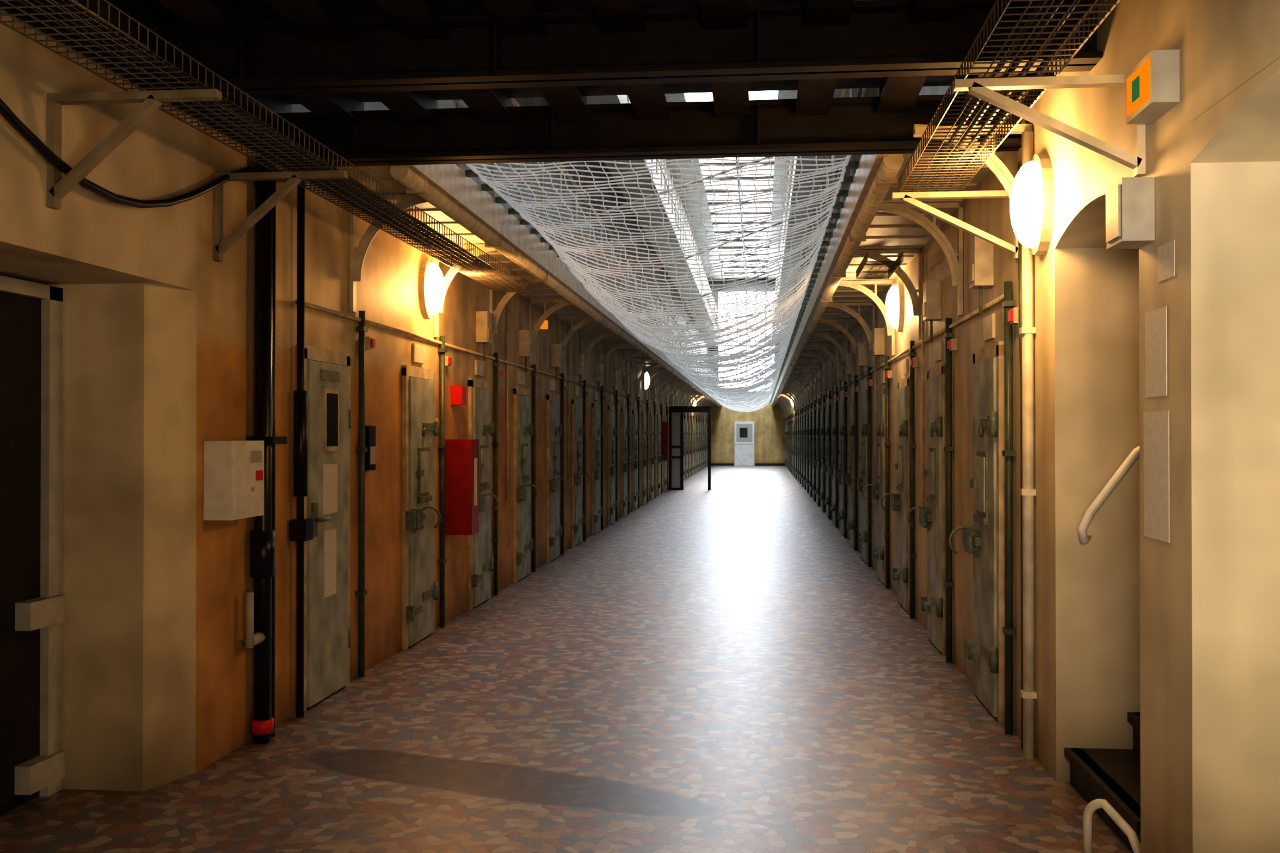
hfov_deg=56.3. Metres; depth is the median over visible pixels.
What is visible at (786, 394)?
bracket
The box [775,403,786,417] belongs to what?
bracket
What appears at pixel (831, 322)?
bracket
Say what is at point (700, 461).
door
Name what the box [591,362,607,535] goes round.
door
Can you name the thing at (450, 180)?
gallery
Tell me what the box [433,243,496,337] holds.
bracket
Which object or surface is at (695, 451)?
door
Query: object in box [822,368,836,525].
door
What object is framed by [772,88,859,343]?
gallery
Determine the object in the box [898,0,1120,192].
cable tray
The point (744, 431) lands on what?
end door
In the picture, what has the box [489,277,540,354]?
bracket
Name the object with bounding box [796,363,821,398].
bracket
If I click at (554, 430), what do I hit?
door
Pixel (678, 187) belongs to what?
brace
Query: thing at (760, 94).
skylight
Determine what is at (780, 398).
bracket
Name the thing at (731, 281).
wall
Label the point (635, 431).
door
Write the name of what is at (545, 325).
lamp
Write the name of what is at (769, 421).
wall
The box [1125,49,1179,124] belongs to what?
alarm box
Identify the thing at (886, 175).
pipe
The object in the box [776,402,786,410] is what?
bracket
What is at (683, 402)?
door
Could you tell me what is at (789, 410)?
door
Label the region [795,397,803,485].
door
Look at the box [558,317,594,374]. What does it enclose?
bracket
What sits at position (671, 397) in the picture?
door
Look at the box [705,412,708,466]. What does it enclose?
door
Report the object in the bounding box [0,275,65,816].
door
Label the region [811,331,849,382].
bracket
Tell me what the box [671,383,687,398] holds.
bracket
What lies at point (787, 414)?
door
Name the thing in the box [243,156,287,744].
pipes
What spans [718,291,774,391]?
wall window
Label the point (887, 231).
gallery
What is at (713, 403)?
bracket
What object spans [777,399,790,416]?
bracket
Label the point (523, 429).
door
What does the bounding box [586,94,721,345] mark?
skylight
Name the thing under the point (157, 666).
wall
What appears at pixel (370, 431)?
intercom
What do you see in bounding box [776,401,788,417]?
bracket
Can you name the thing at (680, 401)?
door
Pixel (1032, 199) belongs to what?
wall lamp
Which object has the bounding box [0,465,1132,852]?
floor
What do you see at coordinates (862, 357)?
door
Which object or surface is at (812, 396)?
door
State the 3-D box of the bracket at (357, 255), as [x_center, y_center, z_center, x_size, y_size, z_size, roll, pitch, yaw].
[-1.597,-1.132,7.774,0.580,0.769,0.060,0,0,6]
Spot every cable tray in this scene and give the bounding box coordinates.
[0,0,532,292]
[856,251,903,279]
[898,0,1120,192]
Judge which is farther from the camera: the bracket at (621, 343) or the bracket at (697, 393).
the bracket at (697, 393)
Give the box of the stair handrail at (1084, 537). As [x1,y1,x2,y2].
[1077,445,1139,544]
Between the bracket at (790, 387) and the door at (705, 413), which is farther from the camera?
the door at (705, 413)
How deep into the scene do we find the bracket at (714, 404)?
60.28 m
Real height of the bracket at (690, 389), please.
0.769 m
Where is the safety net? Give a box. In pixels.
[470,155,848,412]
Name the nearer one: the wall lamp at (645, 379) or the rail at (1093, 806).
the rail at (1093, 806)
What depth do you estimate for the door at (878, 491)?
13.03 m
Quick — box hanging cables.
[0,0,1096,289]
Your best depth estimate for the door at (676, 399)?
37.51 m
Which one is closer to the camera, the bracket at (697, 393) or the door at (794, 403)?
the door at (794, 403)
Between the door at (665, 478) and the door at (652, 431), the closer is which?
the door at (652, 431)
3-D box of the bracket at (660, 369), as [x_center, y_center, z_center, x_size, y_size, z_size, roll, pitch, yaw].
[0.414,-0.995,27.974,0.580,0.769,0.060,0,0,6]
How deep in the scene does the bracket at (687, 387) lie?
38.07 m
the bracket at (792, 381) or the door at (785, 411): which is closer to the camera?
the bracket at (792, 381)
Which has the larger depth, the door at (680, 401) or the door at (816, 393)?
the door at (680, 401)
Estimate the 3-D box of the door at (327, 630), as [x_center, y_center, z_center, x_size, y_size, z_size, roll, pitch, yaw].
[-1.875,0.590,7.288,0.119,2.120,0.800,0,0,6]
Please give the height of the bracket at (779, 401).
0.769 m
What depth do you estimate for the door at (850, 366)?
17.07 m
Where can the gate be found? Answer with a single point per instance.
(676, 413)
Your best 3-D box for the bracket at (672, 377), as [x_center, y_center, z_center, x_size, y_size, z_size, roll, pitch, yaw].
[0.816,-0.967,32.014,0.580,0.769,0.060,0,0,6]
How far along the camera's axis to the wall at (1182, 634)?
4.13 m
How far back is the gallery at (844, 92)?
12.57 m
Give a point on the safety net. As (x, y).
(642, 332)
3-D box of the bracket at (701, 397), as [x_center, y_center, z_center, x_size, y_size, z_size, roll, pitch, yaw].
[2.425,-0.858,48.174,0.580,0.769,0.060,0,0,6]
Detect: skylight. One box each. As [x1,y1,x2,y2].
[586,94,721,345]
[684,90,778,277]
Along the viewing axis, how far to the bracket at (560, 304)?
13.83 m
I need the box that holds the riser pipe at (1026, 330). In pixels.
[1018,131,1036,759]
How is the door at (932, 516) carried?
in the wall at (1182, 634)
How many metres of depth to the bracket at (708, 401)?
54.22 m
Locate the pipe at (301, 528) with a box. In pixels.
[290,181,312,718]
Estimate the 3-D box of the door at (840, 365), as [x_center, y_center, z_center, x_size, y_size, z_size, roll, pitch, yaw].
[3.161,0.350,19.184,0.226,2.760,0.810,0,0,6]
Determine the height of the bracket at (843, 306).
0.769 m
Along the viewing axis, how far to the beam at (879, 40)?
5.02 m
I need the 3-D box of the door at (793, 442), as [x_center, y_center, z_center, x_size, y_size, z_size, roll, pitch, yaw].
[5.775,0.758,45.442,0.226,2.300,0.810,0,0,6]
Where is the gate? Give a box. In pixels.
[668,406,710,490]
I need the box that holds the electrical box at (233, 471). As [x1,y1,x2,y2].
[203,440,263,520]
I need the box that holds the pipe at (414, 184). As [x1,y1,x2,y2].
[389,165,721,407]
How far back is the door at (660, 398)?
31.32 m
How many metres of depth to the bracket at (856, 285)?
12.08 m
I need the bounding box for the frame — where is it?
[664,90,796,280]
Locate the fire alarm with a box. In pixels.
[450,385,466,404]
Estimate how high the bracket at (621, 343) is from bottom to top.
0.769 m
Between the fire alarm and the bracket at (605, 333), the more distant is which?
the bracket at (605, 333)
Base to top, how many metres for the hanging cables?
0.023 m
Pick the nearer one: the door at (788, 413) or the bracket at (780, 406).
the door at (788, 413)
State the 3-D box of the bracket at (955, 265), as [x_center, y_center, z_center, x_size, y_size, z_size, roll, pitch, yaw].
[1.875,-1.130,8.062,0.580,0.769,0.060,0,0,6]
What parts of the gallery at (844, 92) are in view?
rail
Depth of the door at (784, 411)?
59.67 m
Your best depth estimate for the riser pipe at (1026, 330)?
5.91 m
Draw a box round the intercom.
[365,425,375,470]
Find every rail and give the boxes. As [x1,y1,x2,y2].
[465,155,858,401]
[1082,798,1140,852]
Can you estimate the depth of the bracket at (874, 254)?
10.05 m
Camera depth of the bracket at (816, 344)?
20.16 m
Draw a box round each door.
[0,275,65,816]
[303,345,351,711]
[401,343,441,649]
[468,311,498,610]
[513,330,538,582]
[546,343,567,562]
[571,354,589,547]
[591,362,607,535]
[607,369,622,525]
[620,375,634,518]
[632,379,644,511]
[641,404,652,505]
[649,387,660,500]
[656,390,666,496]
[662,393,672,492]
[669,395,673,406]
[674,397,678,406]
[678,399,685,456]
[682,401,688,480]
[685,402,692,478]
[688,404,694,477]
[691,417,697,475]
[694,412,700,473]
[697,412,702,472]
[699,412,704,470]
[701,412,706,469]
[703,412,708,468]
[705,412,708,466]
[734,421,754,465]
[782,410,786,468]
[782,411,786,466]
[783,409,788,469]
[784,408,789,470]
[785,407,790,471]
[786,406,791,472]
[788,405,793,475]
[789,421,794,476]
[790,402,796,478]
[791,401,798,481]
[793,399,800,483]
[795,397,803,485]
[797,395,805,488]
[800,392,808,492]
[802,390,811,495]
[805,387,815,500]
[808,383,819,505]
[813,379,823,511]
[817,374,829,517]
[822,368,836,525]
[829,361,844,535]
[838,353,854,548]
[848,342,868,564]
[862,328,885,585]
[880,358,909,613]
[907,280,945,655]
[948,235,1005,723]
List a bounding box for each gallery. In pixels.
[305,163,721,405]
[452,94,721,395]
[771,87,883,384]
[771,151,1007,405]
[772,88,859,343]
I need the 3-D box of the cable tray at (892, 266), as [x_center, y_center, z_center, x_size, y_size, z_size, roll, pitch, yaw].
[1.867,-1.256,9.370,0.267,0.077,1.007,0,0,6]
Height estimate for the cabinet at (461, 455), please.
0.800 m
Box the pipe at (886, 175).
[772,154,903,407]
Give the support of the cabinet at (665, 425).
attached to the wall at (157, 666)
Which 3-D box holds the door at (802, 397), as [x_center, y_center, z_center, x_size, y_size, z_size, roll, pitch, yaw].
[4.770,0.460,35.344,0.226,2.760,0.810,0,0,6]
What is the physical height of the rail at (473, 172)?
0.040 m
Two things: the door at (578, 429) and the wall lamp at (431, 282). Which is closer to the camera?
the wall lamp at (431, 282)
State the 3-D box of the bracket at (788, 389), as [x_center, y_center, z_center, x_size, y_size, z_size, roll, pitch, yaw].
[5.093,-0.911,40.381,0.580,0.769,0.060,0,0,6]
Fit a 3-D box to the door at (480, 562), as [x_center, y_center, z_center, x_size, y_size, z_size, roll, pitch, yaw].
[-1.421,0.297,11.320,0.226,2.760,0.810,0,0,6]
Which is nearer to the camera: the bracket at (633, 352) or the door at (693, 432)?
the bracket at (633, 352)
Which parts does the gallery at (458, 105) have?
rail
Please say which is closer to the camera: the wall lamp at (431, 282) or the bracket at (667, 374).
the wall lamp at (431, 282)
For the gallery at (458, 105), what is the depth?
16.86 m
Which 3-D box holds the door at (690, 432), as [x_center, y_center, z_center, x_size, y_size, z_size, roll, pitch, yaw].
[1.998,0.530,45.659,0.226,2.760,0.810,0,0,6]
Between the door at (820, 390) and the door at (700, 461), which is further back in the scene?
the door at (700, 461)
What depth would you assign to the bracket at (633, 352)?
21.91 m
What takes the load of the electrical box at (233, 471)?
attached to the wall at (157, 666)
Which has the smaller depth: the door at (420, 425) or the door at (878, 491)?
the door at (420, 425)
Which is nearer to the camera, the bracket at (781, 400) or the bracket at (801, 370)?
the bracket at (801, 370)
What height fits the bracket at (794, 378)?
0.769 m
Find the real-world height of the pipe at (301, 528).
3.050 m
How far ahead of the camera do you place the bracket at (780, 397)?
48.44 m
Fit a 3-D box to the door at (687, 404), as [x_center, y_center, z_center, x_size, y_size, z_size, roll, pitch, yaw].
[1.797,0.516,43.639,0.226,2.760,0.810,0,0,6]
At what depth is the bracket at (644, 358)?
23.93 m
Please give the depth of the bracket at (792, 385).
36.32 m
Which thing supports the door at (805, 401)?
in the wall at (1182, 634)
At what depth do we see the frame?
41.67 m
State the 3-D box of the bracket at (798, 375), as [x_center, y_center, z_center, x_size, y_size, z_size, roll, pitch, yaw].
[4.087,-0.979,30.281,0.580,0.769,0.060,0,0,6]
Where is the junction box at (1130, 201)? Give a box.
[1105,176,1154,249]
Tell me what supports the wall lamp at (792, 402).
attached to the wall at (1182, 634)
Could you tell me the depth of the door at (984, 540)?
6.93 m
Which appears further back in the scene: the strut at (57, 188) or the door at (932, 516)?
the door at (932, 516)
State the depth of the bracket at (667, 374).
29.99 m
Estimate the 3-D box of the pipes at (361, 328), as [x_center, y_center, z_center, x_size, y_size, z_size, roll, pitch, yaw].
[0.785,0.283,34.340,0.053,3.100,55.300,0,0,6]
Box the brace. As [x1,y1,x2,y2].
[601,156,794,373]
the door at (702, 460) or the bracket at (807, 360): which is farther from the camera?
the door at (702, 460)
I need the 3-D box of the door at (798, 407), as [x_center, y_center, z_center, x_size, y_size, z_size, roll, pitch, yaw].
[5.172,0.487,39.384,0.226,2.760,0.810,0,0,6]
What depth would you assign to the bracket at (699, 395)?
46.15 m
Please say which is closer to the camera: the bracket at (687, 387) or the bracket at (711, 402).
the bracket at (687, 387)
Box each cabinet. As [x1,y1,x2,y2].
[444,439,478,535]
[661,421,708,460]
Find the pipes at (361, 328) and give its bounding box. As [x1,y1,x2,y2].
[293,292,708,677]
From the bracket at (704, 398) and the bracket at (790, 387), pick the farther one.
the bracket at (704, 398)
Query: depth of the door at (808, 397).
31.21 m
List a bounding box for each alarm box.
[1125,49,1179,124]
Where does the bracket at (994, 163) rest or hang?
attached to the wall at (1182, 634)
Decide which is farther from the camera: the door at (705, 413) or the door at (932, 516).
the door at (705, 413)
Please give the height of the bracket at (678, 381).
0.769 m
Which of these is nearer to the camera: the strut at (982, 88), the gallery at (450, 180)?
the strut at (982, 88)
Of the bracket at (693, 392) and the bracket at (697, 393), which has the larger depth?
the bracket at (697, 393)
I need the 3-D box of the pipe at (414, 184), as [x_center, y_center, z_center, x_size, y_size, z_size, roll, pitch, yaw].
[1.391,-1.259,34.290,0.120,0.134,55.400,0,0,6]
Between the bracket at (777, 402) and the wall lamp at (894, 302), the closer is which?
the wall lamp at (894, 302)
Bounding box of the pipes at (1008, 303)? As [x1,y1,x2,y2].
[785,252,1016,734]
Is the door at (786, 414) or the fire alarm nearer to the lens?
the fire alarm
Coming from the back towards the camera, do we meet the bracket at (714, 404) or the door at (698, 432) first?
the bracket at (714, 404)
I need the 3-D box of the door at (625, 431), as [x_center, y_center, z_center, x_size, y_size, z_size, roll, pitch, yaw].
[-0.214,0.379,23.439,0.226,2.760,0.810,0,0,6]
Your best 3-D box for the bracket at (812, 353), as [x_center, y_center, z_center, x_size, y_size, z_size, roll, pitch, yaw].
[3.283,-1.034,22.202,0.580,0.769,0.060,0,0,6]
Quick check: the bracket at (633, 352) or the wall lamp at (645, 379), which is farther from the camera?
the wall lamp at (645, 379)
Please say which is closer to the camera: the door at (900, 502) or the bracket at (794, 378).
the door at (900, 502)
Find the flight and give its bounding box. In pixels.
[1064,712,1140,852]
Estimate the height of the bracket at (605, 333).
0.769 m
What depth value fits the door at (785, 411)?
57.38 m
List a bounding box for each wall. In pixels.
[0,0,707,791]
[707,279,780,403]
[707,403,785,465]
[786,0,1279,852]
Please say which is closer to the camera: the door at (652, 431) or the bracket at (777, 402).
the door at (652, 431)
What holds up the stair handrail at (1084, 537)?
attached to the wall at (1182, 634)
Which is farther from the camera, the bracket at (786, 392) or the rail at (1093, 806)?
the bracket at (786, 392)
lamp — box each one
[417,258,445,319]
[539,320,548,329]
[642,370,649,391]
[691,397,696,406]
[790,395,795,406]
[885,281,904,331]
[1010,153,1054,255]
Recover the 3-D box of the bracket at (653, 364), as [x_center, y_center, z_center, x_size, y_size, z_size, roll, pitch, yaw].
[0.213,-1.008,25.954,0.580,0.769,0.060,0,0,6]
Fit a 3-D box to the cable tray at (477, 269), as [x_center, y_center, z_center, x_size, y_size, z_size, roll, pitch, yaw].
[-1.629,-1.281,5.748,0.327,0.077,10.107,0,0,6]
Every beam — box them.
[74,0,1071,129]
[146,0,1102,96]
[275,91,1039,167]
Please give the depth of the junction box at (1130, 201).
4.14 m
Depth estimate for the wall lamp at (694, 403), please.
47.45 m
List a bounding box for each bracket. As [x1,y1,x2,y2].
[348,194,427,312]
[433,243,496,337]
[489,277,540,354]
[528,300,569,365]
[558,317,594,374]
[580,330,613,381]
[599,341,629,386]
[613,349,641,391]
[625,357,651,395]
[636,362,659,397]
[645,367,667,400]
[653,372,673,391]
[659,376,678,404]
[665,379,683,406]
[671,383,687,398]
[675,385,691,398]
[679,388,694,400]
[683,390,697,402]
[686,392,700,413]
[690,394,702,414]
[692,396,704,414]
[695,397,706,415]
[698,399,708,416]
[700,400,710,417]
[702,401,712,417]
[704,402,714,418]
[706,403,715,419]
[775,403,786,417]
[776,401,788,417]
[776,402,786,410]
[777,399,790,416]
[777,400,788,409]
[779,394,794,414]
[779,396,792,415]
[779,397,791,414]
[780,392,796,413]
[782,390,797,403]
[783,388,799,401]
[784,386,801,400]
[785,383,804,408]
[787,380,805,396]
[789,377,809,404]
[791,373,813,391]
[794,368,816,401]
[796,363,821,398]
[800,357,826,395]
[802,350,832,391]
[806,342,840,387]
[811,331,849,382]
[818,318,860,375]
[827,302,875,366]
[838,280,894,355]
[853,249,921,339]
[877,202,963,316]
[912,123,1031,200]
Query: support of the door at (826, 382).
in the wall at (1182, 634)
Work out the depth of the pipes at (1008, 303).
10.43 m
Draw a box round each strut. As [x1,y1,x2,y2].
[0,88,347,261]
[891,74,1145,259]
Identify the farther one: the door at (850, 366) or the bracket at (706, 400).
the bracket at (706, 400)
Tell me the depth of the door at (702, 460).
55.52 m
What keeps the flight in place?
on the floor
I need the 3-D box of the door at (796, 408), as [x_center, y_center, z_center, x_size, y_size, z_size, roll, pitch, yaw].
[5.373,0.501,41.404,0.226,2.760,0.810,0,0,6]
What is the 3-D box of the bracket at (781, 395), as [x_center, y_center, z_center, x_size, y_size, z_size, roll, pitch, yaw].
[5.696,-0.869,46.441,0.580,0.769,0.060,0,0,6]
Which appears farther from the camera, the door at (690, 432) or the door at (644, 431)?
the door at (690, 432)
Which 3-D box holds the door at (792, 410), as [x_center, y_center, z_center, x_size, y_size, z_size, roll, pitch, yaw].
[5.976,0.542,47.464,0.226,2.760,0.810,0,0,6]

